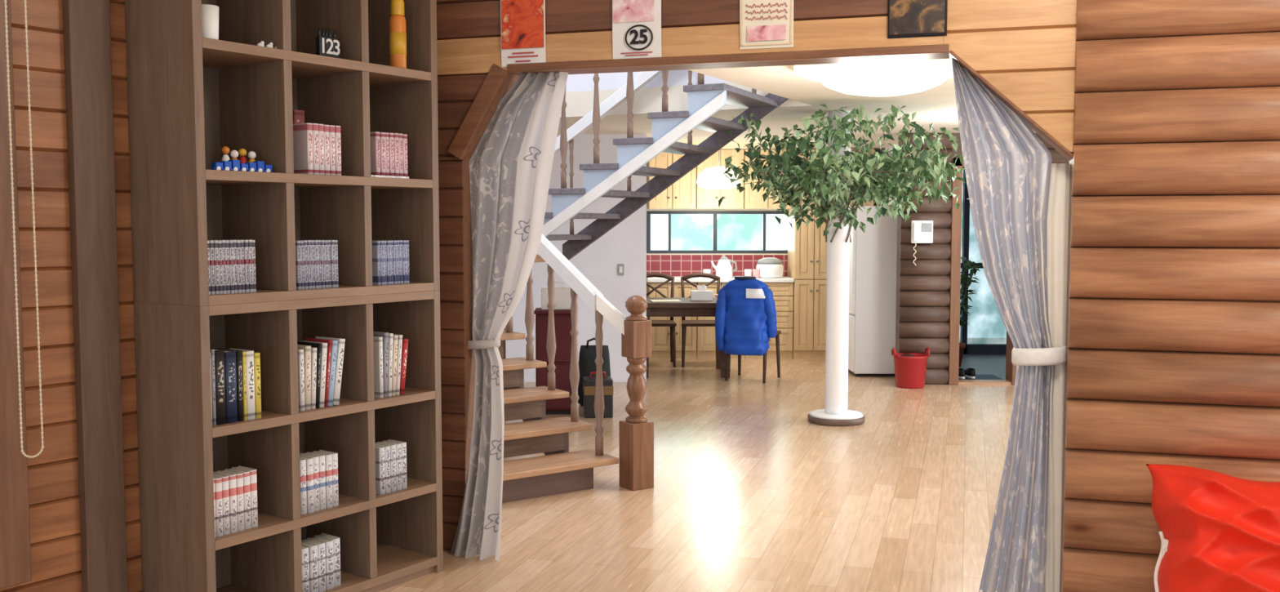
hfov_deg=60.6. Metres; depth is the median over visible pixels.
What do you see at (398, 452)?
book
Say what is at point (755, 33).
picture
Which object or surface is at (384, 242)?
book
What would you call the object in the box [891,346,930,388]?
bucket
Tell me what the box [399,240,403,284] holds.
book
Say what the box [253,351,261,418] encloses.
book
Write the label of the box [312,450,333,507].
book
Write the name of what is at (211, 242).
book
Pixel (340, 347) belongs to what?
book
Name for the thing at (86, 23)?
wooden post
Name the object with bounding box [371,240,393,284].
book
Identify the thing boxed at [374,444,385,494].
book
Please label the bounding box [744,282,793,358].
base cabinet
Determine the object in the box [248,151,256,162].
toy figure
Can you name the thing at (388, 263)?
book
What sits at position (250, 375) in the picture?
book
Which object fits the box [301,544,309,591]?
book
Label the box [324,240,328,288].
book
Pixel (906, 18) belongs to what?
poster
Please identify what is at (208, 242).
book
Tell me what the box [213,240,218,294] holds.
book
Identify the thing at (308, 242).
book
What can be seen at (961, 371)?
shoe
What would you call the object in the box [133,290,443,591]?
bookcase
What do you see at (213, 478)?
book
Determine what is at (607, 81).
wall
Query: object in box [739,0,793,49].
poster
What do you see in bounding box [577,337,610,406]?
tote bag
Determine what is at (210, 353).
book
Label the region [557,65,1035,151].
ceiling
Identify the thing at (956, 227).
door frame
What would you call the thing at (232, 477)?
book
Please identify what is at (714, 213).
window
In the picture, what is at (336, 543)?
book
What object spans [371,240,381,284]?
book
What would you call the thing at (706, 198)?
upper cabinet
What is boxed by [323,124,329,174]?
book
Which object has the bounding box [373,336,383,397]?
book
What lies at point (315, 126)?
book
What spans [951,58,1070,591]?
curtain
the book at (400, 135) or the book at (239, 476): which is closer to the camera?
the book at (239, 476)
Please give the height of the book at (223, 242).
0.190 m
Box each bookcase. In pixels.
[124,0,439,306]
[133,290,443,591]
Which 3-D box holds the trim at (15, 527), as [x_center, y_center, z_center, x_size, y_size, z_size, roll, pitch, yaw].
[-2.121,-0.357,3.564,0.056,2.650,0.162,3,5,35]
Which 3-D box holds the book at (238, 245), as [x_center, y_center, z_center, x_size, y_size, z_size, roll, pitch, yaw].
[-1.482,-0.107,3.963,0.115,0.189,0.014,3,5,36]
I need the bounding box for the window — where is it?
[646,210,787,253]
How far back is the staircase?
6.70 m
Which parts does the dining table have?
leg, leg, leg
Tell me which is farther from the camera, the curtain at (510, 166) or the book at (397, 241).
the curtain at (510, 166)
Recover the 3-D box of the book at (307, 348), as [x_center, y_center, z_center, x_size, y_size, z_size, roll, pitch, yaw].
[-1.326,0.311,4.233,0.150,0.245,0.026,3,3,36]
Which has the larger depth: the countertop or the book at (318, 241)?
the countertop
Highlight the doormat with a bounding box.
[958,374,1004,379]
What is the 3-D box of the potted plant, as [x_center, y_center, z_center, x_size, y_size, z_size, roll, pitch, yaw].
[3.295,0.161,11.545,0.710,1.169,0.605,0,4,0]
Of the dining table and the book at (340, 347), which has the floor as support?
the dining table
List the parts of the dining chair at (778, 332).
leg, leg, leg, leg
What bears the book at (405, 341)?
on the bookcase at (391, 539)
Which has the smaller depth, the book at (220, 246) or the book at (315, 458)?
the book at (220, 246)
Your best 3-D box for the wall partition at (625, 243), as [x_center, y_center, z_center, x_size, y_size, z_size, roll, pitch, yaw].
[-1.570,-0.354,10.459,3.260,2.350,0.120,0,4,0]
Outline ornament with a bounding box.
[315,27,341,58]
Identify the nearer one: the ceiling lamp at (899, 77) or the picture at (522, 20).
the picture at (522, 20)
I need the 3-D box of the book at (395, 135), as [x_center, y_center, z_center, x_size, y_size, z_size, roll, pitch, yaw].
[-1.044,-0.578,4.540,0.115,0.186,0.022,3,5,36]
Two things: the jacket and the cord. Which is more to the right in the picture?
the jacket
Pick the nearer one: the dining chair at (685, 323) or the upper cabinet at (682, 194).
the dining chair at (685, 323)
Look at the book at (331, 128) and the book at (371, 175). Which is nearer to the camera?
the book at (331, 128)
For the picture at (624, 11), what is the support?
attached to the poster at (636, 24)
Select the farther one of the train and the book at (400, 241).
the book at (400, 241)
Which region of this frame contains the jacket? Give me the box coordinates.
[715,275,777,355]
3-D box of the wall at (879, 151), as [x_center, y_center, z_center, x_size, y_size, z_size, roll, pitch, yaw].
[2.785,-0.479,12.380,0.130,2.350,4.030,0,4,0]
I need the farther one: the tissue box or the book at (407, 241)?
the tissue box
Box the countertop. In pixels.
[646,275,794,282]
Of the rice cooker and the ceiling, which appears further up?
the ceiling
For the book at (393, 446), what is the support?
on the bookcase at (391, 539)
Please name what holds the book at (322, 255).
on the bookcase at (191, 96)
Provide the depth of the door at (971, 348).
12.63 m
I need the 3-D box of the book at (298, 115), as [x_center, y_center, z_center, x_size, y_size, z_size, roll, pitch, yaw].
[-1.355,-0.592,4.255,0.120,0.250,0.050,3,5,36]
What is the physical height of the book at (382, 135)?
0.184 m
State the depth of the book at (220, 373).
3.88 m
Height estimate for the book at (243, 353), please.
0.250 m
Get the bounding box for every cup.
[702,269,711,278]
[744,269,751,275]
[752,269,759,278]
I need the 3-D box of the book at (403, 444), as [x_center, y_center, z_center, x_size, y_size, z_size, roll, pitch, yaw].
[-1.035,0.711,4.640,0.115,0.194,0.029,3,5,36]
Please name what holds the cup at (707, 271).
on the countertop
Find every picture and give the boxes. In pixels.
[501,0,543,48]
[613,0,653,22]
[746,24,786,41]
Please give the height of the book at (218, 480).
0.209 m
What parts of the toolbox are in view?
handle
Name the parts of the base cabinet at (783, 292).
drawer, drawer, drawer, drawer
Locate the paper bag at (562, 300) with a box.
[541,281,571,309]
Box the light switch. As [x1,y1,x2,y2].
[617,263,623,275]
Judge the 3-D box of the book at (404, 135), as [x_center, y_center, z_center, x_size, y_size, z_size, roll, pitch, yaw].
[-1.016,-0.580,4.580,0.115,0.184,0.022,3,5,36]
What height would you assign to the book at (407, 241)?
0.180 m
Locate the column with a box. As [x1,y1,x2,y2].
[807,110,865,426]
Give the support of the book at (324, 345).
on the bookcase at (391, 539)
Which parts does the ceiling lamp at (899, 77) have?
mounting plate, lamp shade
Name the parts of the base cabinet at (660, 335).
door, door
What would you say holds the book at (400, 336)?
on the bookcase at (391, 539)
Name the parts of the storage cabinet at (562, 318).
panel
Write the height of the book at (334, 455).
0.209 m
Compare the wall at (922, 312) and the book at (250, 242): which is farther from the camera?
the wall at (922, 312)
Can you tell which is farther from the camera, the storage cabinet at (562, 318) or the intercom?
the intercom
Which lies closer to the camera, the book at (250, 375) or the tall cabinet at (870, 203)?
the book at (250, 375)
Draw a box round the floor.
[378,337,1014,591]
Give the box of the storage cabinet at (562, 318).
[533,307,572,414]
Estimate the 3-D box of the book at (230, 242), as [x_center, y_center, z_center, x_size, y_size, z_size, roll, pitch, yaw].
[-1.499,-0.106,3.937,0.115,0.190,0.014,3,5,36]
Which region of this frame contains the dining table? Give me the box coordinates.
[646,297,730,377]
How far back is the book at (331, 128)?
4.24 m
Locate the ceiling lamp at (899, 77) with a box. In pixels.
[793,58,953,96]
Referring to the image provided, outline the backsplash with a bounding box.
[646,254,787,275]
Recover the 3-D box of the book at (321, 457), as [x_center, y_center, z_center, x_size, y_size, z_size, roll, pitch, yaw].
[-1.280,0.725,4.302,0.115,0.211,0.029,3,5,36]
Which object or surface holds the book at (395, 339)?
on the bookcase at (391, 539)
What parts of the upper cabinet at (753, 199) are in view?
door, door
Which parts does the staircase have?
landing post, handrail, handrail, stringer trim, newel post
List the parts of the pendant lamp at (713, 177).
lamp shade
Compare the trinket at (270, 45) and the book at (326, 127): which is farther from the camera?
the book at (326, 127)
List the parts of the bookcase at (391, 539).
panel, panel, panel, shelf, shelf, panel, panel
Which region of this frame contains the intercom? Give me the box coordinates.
[911,220,933,266]
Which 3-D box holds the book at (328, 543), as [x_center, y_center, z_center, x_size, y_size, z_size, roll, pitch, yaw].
[-1.262,1.056,4.342,0.115,0.190,0.036,3,5,36]
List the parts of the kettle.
spout, lid, handle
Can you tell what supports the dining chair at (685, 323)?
on the floor
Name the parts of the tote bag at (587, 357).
handle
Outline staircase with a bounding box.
[497,70,788,502]
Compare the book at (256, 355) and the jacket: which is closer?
the book at (256, 355)
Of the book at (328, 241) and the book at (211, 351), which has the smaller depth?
the book at (211, 351)
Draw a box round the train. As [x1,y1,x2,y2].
[210,160,272,172]
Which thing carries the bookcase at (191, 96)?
on the bookcase at (391, 539)
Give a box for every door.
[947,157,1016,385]
[960,167,1006,354]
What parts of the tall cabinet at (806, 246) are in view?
door, door, door, door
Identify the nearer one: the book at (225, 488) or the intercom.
the book at (225, 488)
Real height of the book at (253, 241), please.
0.190 m
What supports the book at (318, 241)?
on the bookcase at (191, 96)
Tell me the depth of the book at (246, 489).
3.99 m
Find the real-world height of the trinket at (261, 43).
0.029 m
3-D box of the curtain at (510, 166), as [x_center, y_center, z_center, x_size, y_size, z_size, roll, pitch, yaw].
[-0.584,0.074,4.910,0.541,2.206,0.236,1,4,17]
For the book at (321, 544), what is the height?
0.189 m
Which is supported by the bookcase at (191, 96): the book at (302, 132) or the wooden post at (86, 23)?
the book at (302, 132)
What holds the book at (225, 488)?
on the bookcase at (391, 539)
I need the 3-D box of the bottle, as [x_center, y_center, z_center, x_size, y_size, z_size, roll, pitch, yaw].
[-0.998,-1.075,4.516,0.070,0.285,0.070,3,5,35]
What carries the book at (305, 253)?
on the bookcase at (191, 96)
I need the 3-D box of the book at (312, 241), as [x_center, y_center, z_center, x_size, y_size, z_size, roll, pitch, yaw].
[-1.295,-0.122,4.224,0.115,0.185,0.015,3,5,35]
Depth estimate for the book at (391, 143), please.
4.49 m
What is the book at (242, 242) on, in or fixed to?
on the bookcase at (191, 96)
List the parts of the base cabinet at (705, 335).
door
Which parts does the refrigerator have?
door, door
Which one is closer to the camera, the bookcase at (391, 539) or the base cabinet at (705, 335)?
the bookcase at (391, 539)
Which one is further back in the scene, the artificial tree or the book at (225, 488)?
the artificial tree
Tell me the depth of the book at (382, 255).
4.47 m
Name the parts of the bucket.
handle, handle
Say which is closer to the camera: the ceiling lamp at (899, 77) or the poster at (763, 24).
the poster at (763, 24)
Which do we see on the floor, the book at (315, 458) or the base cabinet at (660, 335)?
the base cabinet at (660, 335)
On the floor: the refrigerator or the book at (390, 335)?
the refrigerator
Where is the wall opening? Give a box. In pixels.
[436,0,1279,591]
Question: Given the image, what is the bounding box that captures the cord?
[4,0,44,457]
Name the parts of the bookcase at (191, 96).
panel, panel, shelf, shelf, panel, panel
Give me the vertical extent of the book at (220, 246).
0.189 m
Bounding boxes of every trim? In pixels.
[0,0,31,588]
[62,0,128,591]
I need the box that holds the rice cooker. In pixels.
[755,257,783,278]
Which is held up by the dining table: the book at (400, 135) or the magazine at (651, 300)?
the magazine at (651, 300)
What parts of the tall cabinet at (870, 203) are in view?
door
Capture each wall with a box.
[0,0,142,591]
[565,69,730,92]
[646,161,787,297]
[873,143,898,205]
[894,133,1069,384]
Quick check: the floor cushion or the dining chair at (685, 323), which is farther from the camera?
the dining chair at (685, 323)
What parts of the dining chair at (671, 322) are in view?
backrest, seat, leg, leg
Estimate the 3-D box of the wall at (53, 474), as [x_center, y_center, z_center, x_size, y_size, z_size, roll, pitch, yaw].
[-2.286,-0.213,3.506,0.134,2.970,3.880,3,5,36]
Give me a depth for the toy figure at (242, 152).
3.99 m
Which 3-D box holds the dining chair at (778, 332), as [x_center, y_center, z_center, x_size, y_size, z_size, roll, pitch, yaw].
[1.086,0.323,10.631,0.449,0.981,0.498,2,4,24]
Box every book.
[207,240,210,294]
[207,240,214,294]
[209,347,226,425]
[209,348,216,425]
[209,352,212,418]
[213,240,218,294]
[213,470,237,533]
[213,471,230,534]
[213,475,222,536]
[213,478,216,537]
[217,240,222,293]
[217,240,226,293]
[217,347,243,421]
[222,468,244,531]
[224,349,237,422]
[225,240,230,293]
[225,466,251,528]
[228,240,234,293]
[229,239,248,293]
[229,347,255,419]
[231,239,253,292]
[232,240,237,293]
[232,465,257,527]
[236,240,241,293]
[240,240,244,293]
[241,351,247,420]
[252,240,256,292]
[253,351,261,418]
[292,109,304,124]
[293,123,313,173]
[295,240,301,289]
[295,240,307,288]
[297,341,321,408]
[297,344,311,409]
[297,348,305,411]
[298,340,327,407]
[299,453,319,511]
[299,455,314,513]
[299,457,306,515]
[300,240,304,289]
[301,540,318,591]
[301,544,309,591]
[302,537,325,591]
[304,451,325,509]
[305,337,331,406]
[306,240,311,288]
[307,535,333,589]
[311,240,315,288]
[311,346,316,408]
[312,123,319,174]
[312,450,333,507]
[314,240,318,288]
[315,336,345,404]
[315,533,340,586]
[317,240,321,288]
[317,449,338,506]
[318,124,324,174]
[320,240,324,288]
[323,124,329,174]
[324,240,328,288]
[324,240,331,288]
[327,340,337,405]
[328,124,335,175]
[330,240,335,287]
[334,125,341,175]
[334,240,338,287]
[369,131,380,175]
[370,174,408,178]
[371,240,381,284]
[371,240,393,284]
[373,331,388,396]
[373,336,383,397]
[374,441,396,491]
[374,443,391,493]
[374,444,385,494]
[379,132,385,175]
[380,240,384,284]
[381,240,399,284]
[382,440,401,490]
[383,240,386,284]
[383,439,407,488]
[385,132,389,175]
[386,240,391,284]
[387,333,393,396]
[388,133,394,176]
[391,334,398,395]
[392,240,397,284]
[393,133,399,176]
[393,333,402,395]
[398,133,403,176]
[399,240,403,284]
[399,338,408,394]
[402,133,408,176]
[402,240,406,283]
[404,240,409,283]
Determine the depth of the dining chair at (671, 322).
11.92 m
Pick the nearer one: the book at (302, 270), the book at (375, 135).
the book at (302, 270)
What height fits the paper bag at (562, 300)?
0.224 m
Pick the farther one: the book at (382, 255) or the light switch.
the light switch
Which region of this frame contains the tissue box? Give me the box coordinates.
[690,284,712,300]
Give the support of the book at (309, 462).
on the bookcase at (391, 539)
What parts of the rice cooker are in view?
lid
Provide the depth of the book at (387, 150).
4.47 m
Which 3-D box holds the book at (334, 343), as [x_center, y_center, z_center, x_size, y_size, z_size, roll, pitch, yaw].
[-1.259,0.299,4.326,0.150,0.256,0.057,3,5,36]
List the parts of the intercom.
cord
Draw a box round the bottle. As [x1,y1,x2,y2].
[389,0,406,68]
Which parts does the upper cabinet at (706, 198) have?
door, door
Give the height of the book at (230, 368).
0.255 m
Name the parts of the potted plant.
pot, stem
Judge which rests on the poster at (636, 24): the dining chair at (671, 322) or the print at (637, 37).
the print at (637, 37)
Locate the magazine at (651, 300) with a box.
[648,299,681,302]
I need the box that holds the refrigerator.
[848,205,897,376]
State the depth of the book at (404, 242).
4.57 m
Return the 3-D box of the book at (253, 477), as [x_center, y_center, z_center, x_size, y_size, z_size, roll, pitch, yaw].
[-1.459,0.741,4.052,0.115,0.211,0.028,3,5,35]
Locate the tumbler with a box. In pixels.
[201,4,218,39]
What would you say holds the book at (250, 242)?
on the bookcase at (191, 96)
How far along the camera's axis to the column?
8.26 m
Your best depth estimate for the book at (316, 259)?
4.20 m
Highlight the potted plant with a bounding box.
[959,257,982,366]
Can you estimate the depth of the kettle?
12.34 m
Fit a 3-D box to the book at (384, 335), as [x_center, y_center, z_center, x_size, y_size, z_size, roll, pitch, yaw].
[-1.101,0.280,4.546,0.150,0.266,0.031,3,5,36]
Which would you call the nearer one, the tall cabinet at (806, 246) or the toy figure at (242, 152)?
the toy figure at (242, 152)
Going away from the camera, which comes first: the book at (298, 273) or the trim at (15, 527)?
the trim at (15, 527)
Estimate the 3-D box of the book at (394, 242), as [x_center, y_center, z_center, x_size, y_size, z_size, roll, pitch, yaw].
[-1.054,-0.141,4.559,0.115,0.179,0.016,3,5,35]
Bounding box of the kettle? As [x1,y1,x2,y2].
[711,254,737,278]
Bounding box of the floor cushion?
[1146,463,1279,591]
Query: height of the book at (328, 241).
0.185 m
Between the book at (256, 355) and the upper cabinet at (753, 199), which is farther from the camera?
the upper cabinet at (753, 199)
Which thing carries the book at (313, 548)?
on the bookcase at (391, 539)
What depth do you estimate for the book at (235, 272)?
3.92 m
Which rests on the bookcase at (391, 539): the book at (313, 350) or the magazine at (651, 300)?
the book at (313, 350)
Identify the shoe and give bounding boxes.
[958,368,964,378]
[964,368,975,378]
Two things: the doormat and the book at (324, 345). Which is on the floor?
the doormat
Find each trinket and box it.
[257,40,264,46]
[266,42,273,48]
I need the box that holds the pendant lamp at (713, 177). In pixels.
[696,149,741,189]
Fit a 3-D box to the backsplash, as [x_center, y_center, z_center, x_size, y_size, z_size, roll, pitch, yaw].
[0.871,-0.355,12.798,1.788,0.248,0.012,0,4,0]
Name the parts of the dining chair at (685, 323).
leg, seat, backrest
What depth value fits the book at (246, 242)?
3.95 m
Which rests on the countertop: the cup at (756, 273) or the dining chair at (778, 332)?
the cup at (756, 273)
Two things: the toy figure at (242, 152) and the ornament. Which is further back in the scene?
the ornament
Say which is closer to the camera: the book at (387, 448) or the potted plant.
the book at (387, 448)
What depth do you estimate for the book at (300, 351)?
4.16 m
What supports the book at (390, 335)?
on the bookcase at (391, 539)
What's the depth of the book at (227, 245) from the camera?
3.89 m
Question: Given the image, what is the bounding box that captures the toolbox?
[582,371,613,417]
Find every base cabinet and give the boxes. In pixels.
[648,282,697,358]
[696,282,744,358]
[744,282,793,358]
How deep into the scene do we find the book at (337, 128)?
4.26 m
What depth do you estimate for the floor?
6.02 m
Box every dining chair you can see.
[646,272,676,367]
[680,272,719,367]
[724,284,781,382]
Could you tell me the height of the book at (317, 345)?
0.250 m
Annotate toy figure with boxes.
[221,146,229,160]
[230,150,238,159]
[238,148,246,163]
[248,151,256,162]
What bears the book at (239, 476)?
on the bookcase at (391, 539)
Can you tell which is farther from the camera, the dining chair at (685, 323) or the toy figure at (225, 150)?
the dining chair at (685, 323)
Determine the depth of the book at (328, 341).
4.26 m
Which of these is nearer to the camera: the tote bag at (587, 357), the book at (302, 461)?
the book at (302, 461)
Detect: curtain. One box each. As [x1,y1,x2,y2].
[450,71,568,560]
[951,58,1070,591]
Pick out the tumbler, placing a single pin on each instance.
(210, 13)
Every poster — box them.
[500,0,546,66]
[612,0,662,59]
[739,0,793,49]
[887,0,947,38]
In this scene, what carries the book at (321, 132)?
on the bookcase at (191, 96)
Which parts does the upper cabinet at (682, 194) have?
door, door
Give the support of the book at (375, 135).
on the bookcase at (191, 96)
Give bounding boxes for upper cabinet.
[648,151,696,208]
[696,149,744,208]
[743,149,791,208]
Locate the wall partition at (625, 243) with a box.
[505,133,646,382]
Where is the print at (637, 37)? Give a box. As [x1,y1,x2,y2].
[625,24,653,50]
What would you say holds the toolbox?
on the floor
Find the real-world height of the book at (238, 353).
0.255 m
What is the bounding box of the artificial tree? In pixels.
[718,103,968,242]
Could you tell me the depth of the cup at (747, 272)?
12.31 m
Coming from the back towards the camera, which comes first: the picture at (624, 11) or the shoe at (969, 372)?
the shoe at (969, 372)
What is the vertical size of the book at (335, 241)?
0.185 m
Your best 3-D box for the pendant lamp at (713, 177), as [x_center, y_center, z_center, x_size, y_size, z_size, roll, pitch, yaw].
[0.831,-1.363,11.536,0.470,0.475,0.470,0,4,0]
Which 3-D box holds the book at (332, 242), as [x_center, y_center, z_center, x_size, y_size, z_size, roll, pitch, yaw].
[-1.238,-0.127,4.301,0.115,0.186,0.015,3,5,36]
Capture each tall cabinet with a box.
[787,148,826,358]
[849,148,874,206]
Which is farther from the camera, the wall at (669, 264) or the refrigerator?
the wall at (669, 264)

